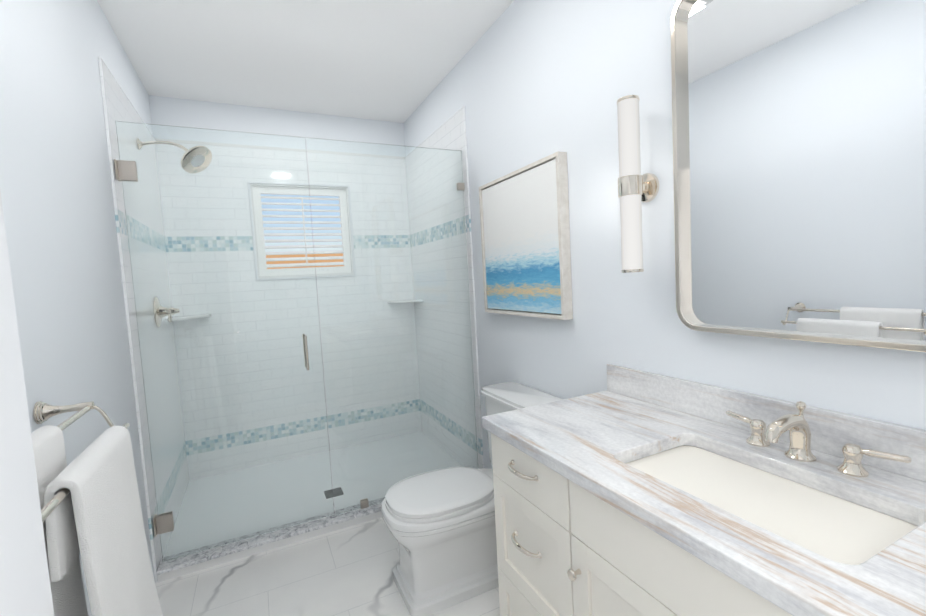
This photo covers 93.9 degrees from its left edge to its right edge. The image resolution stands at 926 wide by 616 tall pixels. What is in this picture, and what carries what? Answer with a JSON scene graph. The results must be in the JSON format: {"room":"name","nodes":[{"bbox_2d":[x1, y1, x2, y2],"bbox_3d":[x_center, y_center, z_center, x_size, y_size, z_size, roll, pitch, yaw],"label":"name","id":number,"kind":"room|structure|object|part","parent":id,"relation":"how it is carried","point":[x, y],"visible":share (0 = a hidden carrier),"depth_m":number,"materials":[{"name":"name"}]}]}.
{"room":"bathroom","nodes":[
{"label":"bathroom","id":0,"kind":"room"},
{"bbox_2d":[0,0,153,615],"bbox_3d":[-1.265,-0.004,1.265,0.100,2.740,4.100,-5,4,-26],"label":"wall","id":1,"kind":"structure","parent":0,"point":[59,214],"depth_m":1.43,"materials":[{"name":"white paint"}]},
{"bbox_2d":[31,401,162,615],"bbox_3d":[-0.852,0.704,0.960,0.265,0.912,0.675,-5,4,-26],"label":"towel rail","id":2,"kind":"object","parent":1,"relation":"attached to","point":[90,506],"visible":0.75,"depth_m":0.93,"materials":[{"name":"white fabric"}]},
{"bbox_2d":[98,56,188,582],"bbox_3d":[-1.797,0.082,2.522,0.012,2.450,1.158,-5,4,-26],"label":"wall tile","id":3,"kind":"structure","parent":1,"relation":"attached to","point":[117,105],"depth_m":2.31,"materials":[{"name":"white tile"}]},
{"bbox_2d":[153,297,179,327],"bbox_3d":[-1.765,0.020,2.592,0.114,0.184,0.184,-5,4,-26],"label":"shower valve","id":4,"kind":"object","parent":3,"relation":"attached to","point":[165,311],"depth_m":2.55,"materials":[{"name":"silver metal"}]},
{"bbox_2d":[137,138,211,172],"bbox_3d":[-1.671,-0.890,2.521,0.364,0.181,0.175,-5,4,-26],"label":"shower head","id":5,"kind":"object","parent":3,"relation":"attached to","point":[199,157],"depth_m":2.54},
{"bbox_2d":[149,95,405,156],"bbox_3d":[-1.278,-0.159,3.486,1.813,2.740,0.120,-5,4,-26],"label":"wall","id":6,"kind":"structure","parent":0,"point":[196,114],"depth_m":3.28,"materials":[{"name":"white paint"}]},
{"bbox_2d":[167,314,210,320],"bbox_3d":[-1.885,0.064,2.991,0.235,0.020,0.235,-5,4,-26],"label":"corner shelf","id":7,"kind":"object","parent":6,"relation":"attached to","point":[184,317],"depth_m":2.95,"materials":[{"name":"white stone"}]},
{"bbox_2d":[155,143,421,480],"bbox_3d":[-1.242,-0.027,3.435,1.813,2.420,0.012,-5,4,-26],"label":"wall tile","id":8,"kind":"structure","parent":6,"relation":"attached to","point":[243,293],"depth_m":3.36,"materials":[{"name":"white tile"}]},
{"bbox_2d":[155,138,404,158],"bbox_3d":[-1.304,-1.222,3.345,1.789,0.020,0.003,-5,4,-26],"label":"cap","id":9,"kind":"object","parent":8,"relation":"attached to","point":[278,148],"depth_m":3.29,"materials":[{"name":"white ceramic"}]},
{"bbox_2d":[247,181,355,280],"bbox_3d":[-1.244,-0.602,3.398,0.749,0.742,0.011,-5,4,-26],"label":"pencil","id":10,"kind":"object","parent":8,"relation":"attached to","point":[279,183],"depth_m":3.37,"materials":[{"name":"white stone"}]},
{"bbox_2d":[250,183,352,275],"bbox_3d":[-1.270,-0.613,3.452,0.718,0.692,0.112,-5,4,-26],"label":"window","id":11,"kind":"structure","parent":6,"relation":"in","point":[261,251],"depth_m":3.39,"materials":[{"name":"white plastic"}]},
{"bbox_2d":[261,196,344,267],"bbox_3d":[-1.259,-0.606,3.430,0.583,0.551,0.063,-5,4,-26],"label":"louvres","id":12,"kind":"object","parent":11,"relation":"attached to","point":[304,228],"depth_m":3.41,"materials":[{"name":"white paint"}]},
{"bbox_2d":[258,272,353,278],"bbox_3d":[-1.249,-0.259,3.471,0.717,0.018,0.124,-5,4,-26],"label":"sill","id":13,"kind":"structure","parent":6,"relation":"attached to","point":[289,276],"depth_m":3.41,"materials":[{"name":"white stone"}]},
{"bbox_2d":[388,299,422,302],"bbox_3d":[-0.489,-0.058,3.660,0.235,0.020,0.235,-5,4,-26],"label":"corner shelf","id":14,"kind":"object","parent":6,"relation":"attached to","point":[402,301],"depth_m":3.60,"materials":[{"name":"white stone"}]},
{"bbox_2d":[97,0,513,122],"bbox_3d":[-0.481,-1.494,1.578,2.013,0.100,4.100,-5,4,-26],"label":"ceiling","id":15,"kind":"structure","parent":0,"point":[391,60],"depth_m":2.47,"materials":[{"name":"white paint"}]},
{"bbox_2d":[155,431,499,615],"bbox_3d":[-0.329,1.320,1.775,2.013,0.130,4.100,-5,4,-26],"label":"floor","id":16,"kind":"structure","parent":0,"point":[347,571],"depth_m":2.30,"materials":[{"name":"tile"}]},
{"bbox_2d":[156,497,384,582],"bbox_3d":[-0.692,1.222,2.514,1.785,0.060,0.123,-5,4,-26],"label":"shower curb","id":17,"kind":"object","parent":16,"relation":"on","point":[194,562],"visible":0.67,"depth_m":2.30,"materials":[{"name":"white ceramic"}]},
{"bbox_2d":[114,121,478,561],"bbox_3d":[-0.752,0.131,2.441,1.785,2.130,0.106,-5,4,-26],"label":"glass","id":18,"kind":"object","parent":17,"relation":"on","point":[126,170],"visible":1,"depth_m":2.34,"materials":[{"name":"clear glass"}]},
{"bbox_3d":[-1.169,0.164,2.241,0.826,2.122,0.010,-5,4,-26],"label":"door panel","id":19,"kind":"part","parent":18,"relation":"part of","materials":[{"name":"clear glass"}]},
{"bbox_3d":[-0.868,0.242,2.390,0.016,0.190,0.106,-5,4,-26],"label":"handle","id":20,"kind":"part","parent":18,"relation":"part of","materials":[{"name":"silver metal"}]},
{"bbox_3d":[-0.373,0.098,2.623,0.937,2.130,0.010,-5,4,-26],"label":"fixed panel","id":21,"kind":"part","parent":18,"relation":"part of","materials":[{"name":"clear glass"}]},
{"bbox_2d":[324,487,343,498],"bbox_3d":[-0.845,1.207,2.827,0.110,0.003,0.110,-5,4,-26],"label":"floor drain","id":22,"kind":"object","parent":16,"relation":"on","point":[330,492],"depth_m":2.82,"materials":[{"name":"grey metal"}]},
{"bbox_2d":[381,382,563,615],"bbox_3d":[0.037,0.845,2.036,0.837,0.800,0.500,-5,4,-26],"label":"toilet","id":23,"kind":"object","parent":16,"relation":"on","point":[440,525],"visible":0.73,"depth_m":1.87,"materials":[{"name":"white ceramic"}]},
{"bbox_3d":[-0.101,0.833,1.970,0.500,0.046,0.380,-5,4,-26],"label":"seat","id":24,"kind":"part","parent":23,"relation":"part of","materials":[{"name":"white ceramic"}]},
{"bbox_3d":[-0.004,1.049,2.026,0.722,0.400,0.388,-5,4,-26],"label":"bowl","id":25,"kind":"part","parent":23,"relation":"part of","materials":[{"name":"white ceramic"}]},
{"bbox_3d":[0.291,0.442,2.141,0.226,0.040,0.500,-5,4,-26],"label":"tank lid","id":26,"kind":"part","parent":23,"relation":"part of","materials":[{"name":"white ceramic"}]},
{"bbox_2d":[482,424,801,615],"bbox_3d":[0.681,0.854,0.975,0.608,0.862,1.500,-5,4,-26],"label":"bathroom vanity","id":27,"kind":"object","parent":16,"relation":"on","point":[564,548],"depth_m":1.09,"materials":[{"name":"white paint"}]},
{"bbox_2d":[482,391,925,615],"bbox_3d":[0.664,0.405,0.945,0.593,0.038,1.536,-5,4,-26],"label":"countertop","id":28,"kind":"structure","parent":27,"relation":"on","point":[584,437],"depth_m":0.90,"materials":[{"name":"white stone"}]},
{"bbox_2d":[618,436,925,571],"bbox_3d":[0.639,0.496,0.980,0.382,0.170,0.587,-5,4,-26],"label":"sink","id":29,"kind":"object","parent":28,"relation":"in","point":[851,531],"depth_m":0.94,"materials":[{"name":"white ceramic"}]},
{"bbox_2d":[722,401,913,479],"bbox_3d":[0.784,0.302,1.042,0.163,0.139,0.390,-5,4,-26],"label":"faucet","id":30,"kind":"object","parent":28,"relation":"on","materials":[{"name":"silver metal"}]},
{"bbox_2d":[404,0,925,468],"bbox_3d":[0.455,-0.155,2.089,0.100,2.740,4.100,-5,4,-26],"label":"wall","id":31,"kind":"structure","parent":0,"point":[525,82],"depth_m":1.72,"materials":[{"name":"white paint"}]},
{"bbox_2d":[405,106,483,468],"bbox_3d":[-0.178,-0.060,3.298,0.012,2.450,1.158,-5,4,-26],"label":"wall tile","id":32,"kind":"structure","parent":31,"relation":"attached to","point":[450,134],"depth_m":3.16,"materials":[{"name":"white tile"}]},
{"bbox_2d":[479,151,572,319],"bbox_3d":[0.291,-0.326,2.224,0.050,0.730,0.730,-5,4,-26],"label":"picture frame","id":33,"kind":"object","parent":31,"relation":"attached to","point":[525,235],"visible":1,"depth_m":2.12,"materials":[{"name":"white wood"}]},
{"bbox_2d":[617,95,658,272],"bbox_3d":[0.592,-0.417,1.494,0.122,0.584,0.100,-5,4,-26],"label":"sconce","id":34,"kind":"object","parent":31,"relation":"attached to","point":[636,188],"visible":1,"depth_m":1.46,"materials":[{"name":"white glass"}]},
{"bbox_2d":[606,364,925,479],"bbox_3d":[0.920,0.309,1.059,0.020,0.107,1.528,-5,4,-26],"label":"backsplash","id":35,"kind":"structure","parent":31,"relation":"attached to","point":[707,401],"depth_m":1.25,"materials":[{"name":"white stone"}]},
{"bbox_2d":[671,0,925,351],"bbox_3d":[0.838,-0.430,1.066,0.046,1.025,0.700,-5,4,-26],"label":"mirror","id":36,"kind":"object","parent":31,"relation":"attached to","point":[799,149],"visible":1,"depth_m":1.08,"materials":[{"name":"silver metal"}]},
{"bbox_3d":[0.464,-0.001,-0.123,1.813,2.740,0.100,-5,4,-26],"label":"wall","id":37,"kind":"structure","parent":0,"visible":0},
{"bbox_2d":[0,191,53,615],"bbox_3d":[-0.251,0.371,0.079,0.038,2.032,0.765,-5,4,-26],"label":"door leaf","id":38,"kind":"structure","parent":37,"relation":"in","point":[25,588],"depth_m":0.39,"materials":[{"name":"white paint"}]},
{"label":"outside","id":39,"kind":"structure","parent":0,"visible":0},
{"bbox_2d":[261,194,343,268],"bbox_3d":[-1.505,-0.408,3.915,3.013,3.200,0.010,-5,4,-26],"label":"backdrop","id":40,"kind":"structure","parent":39,"point":[301,225],"depth_m":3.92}
]}

